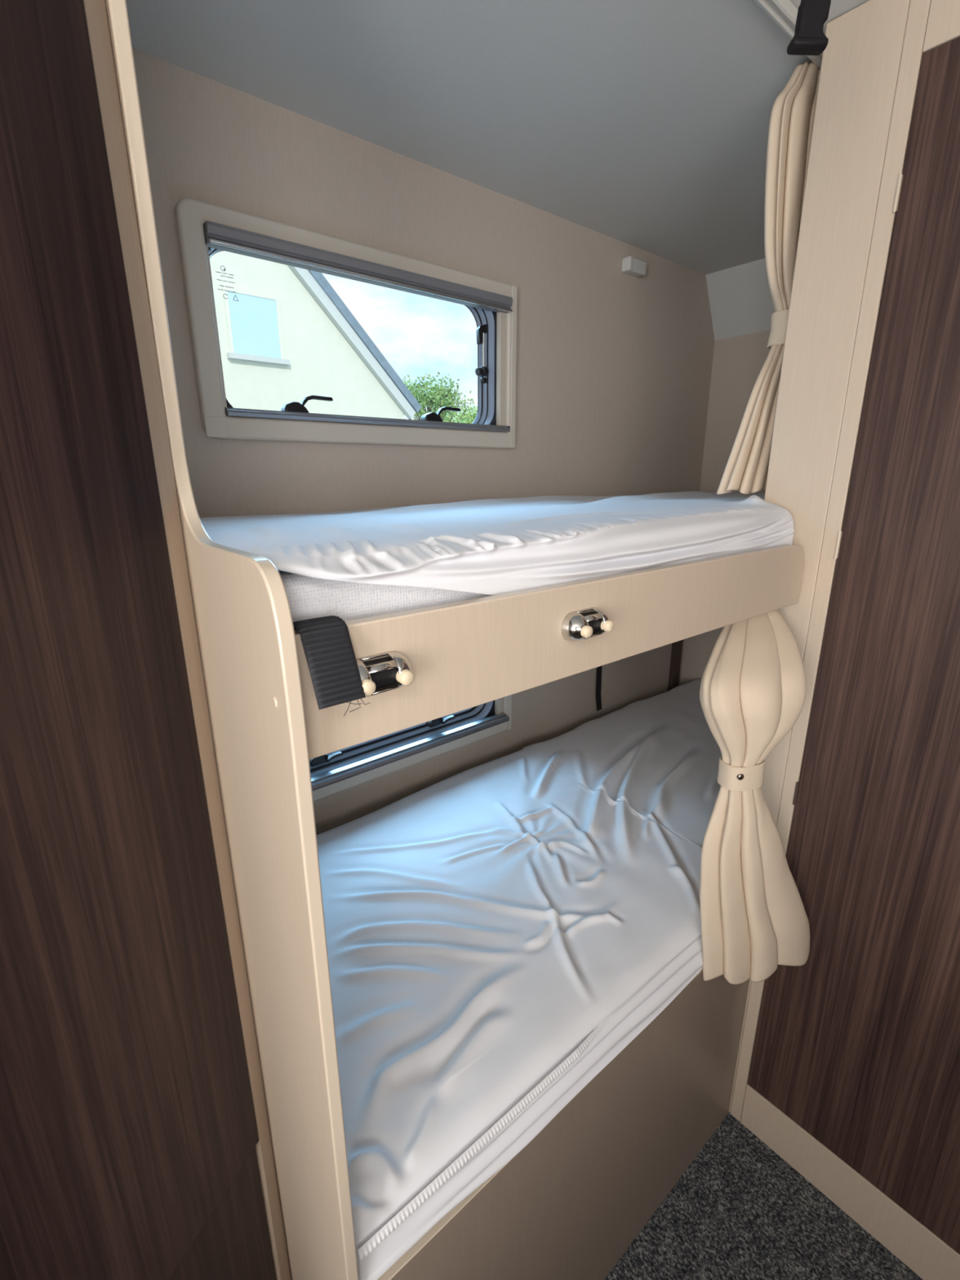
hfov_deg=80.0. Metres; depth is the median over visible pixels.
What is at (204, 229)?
window
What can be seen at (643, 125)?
ceiling
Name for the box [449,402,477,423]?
tree
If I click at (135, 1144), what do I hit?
wood panel
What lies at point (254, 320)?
window
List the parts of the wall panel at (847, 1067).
corner panel, rail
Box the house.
[209,251,422,418]
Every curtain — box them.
[699,609,809,984]
[716,61,820,493]
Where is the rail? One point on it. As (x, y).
(784, 13)
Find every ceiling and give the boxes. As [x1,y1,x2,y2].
[125,0,869,275]
[706,257,774,340]
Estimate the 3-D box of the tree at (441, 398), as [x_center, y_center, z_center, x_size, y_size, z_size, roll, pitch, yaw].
[-1.442,-5.844,18.408,2.685,5.209,2.658,-13,21,-38]
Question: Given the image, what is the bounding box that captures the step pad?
[293,615,369,716]
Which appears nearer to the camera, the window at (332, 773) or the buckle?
the buckle
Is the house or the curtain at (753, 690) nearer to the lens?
the curtain at (753, 690)
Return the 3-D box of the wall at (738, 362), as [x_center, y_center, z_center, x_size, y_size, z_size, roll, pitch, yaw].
[1.631,0.107,1.398,0.030,1.906,2.458,-13,21,-38]
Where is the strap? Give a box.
[595,666,601,711]
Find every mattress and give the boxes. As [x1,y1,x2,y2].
[200,491,795,622]
[316,678,721,1279]
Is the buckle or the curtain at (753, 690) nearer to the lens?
the buckle
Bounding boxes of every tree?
[402,372,475,422]
[404,398,477,422]
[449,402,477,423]
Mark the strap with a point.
(598, 679)
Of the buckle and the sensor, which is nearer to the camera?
the buckle
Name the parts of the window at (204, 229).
frame, guide rail, latch lever, rail, latch lever, stay knob, stay arm, guide rail, frame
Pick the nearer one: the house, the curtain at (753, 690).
the curtain at (753, 690)
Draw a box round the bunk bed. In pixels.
[105,0,804,1279]
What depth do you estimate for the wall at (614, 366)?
1.44 m
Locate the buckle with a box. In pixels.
[786,0,831,55]
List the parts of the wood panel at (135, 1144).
kick panel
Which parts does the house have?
window sill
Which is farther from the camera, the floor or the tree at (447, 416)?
the tree at (447, 416)
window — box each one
[174,197,516,448]
[227,291,280,358]
[309,694,511,801]
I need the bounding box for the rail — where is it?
[753,0,822,69]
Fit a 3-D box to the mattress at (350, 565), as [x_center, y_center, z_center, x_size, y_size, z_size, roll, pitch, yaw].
[0.349,-0.257,1.308,1.919,0.160,0.766,-13,21,-38]
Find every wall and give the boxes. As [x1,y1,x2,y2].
[132,48,715,835]
[680,329,770,684]
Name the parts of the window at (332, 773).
latch lever, latch lever, guide rail, frame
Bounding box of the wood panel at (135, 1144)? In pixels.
[0,0,291,1279]
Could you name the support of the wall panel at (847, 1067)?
on the floor
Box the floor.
[604,1111,922,1279]
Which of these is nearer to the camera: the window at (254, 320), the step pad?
the step pad
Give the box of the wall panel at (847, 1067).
[728,0,959,1279]
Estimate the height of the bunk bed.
2.092 m
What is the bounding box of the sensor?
[621,256,646,277]
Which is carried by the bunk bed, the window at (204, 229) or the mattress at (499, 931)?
the mattress at (499, 931)
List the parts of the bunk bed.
panel, panel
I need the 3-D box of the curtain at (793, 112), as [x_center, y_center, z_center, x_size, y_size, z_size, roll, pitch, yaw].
[0.528,-0.611,1.029,0.221,0.672,0.072,-15,21,-41]
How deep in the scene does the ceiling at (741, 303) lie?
1.90 m
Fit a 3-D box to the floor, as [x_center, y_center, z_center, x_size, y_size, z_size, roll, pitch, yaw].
[0.201,1.368,0.557,3.700,0.040,2.490,-13,21,-38]

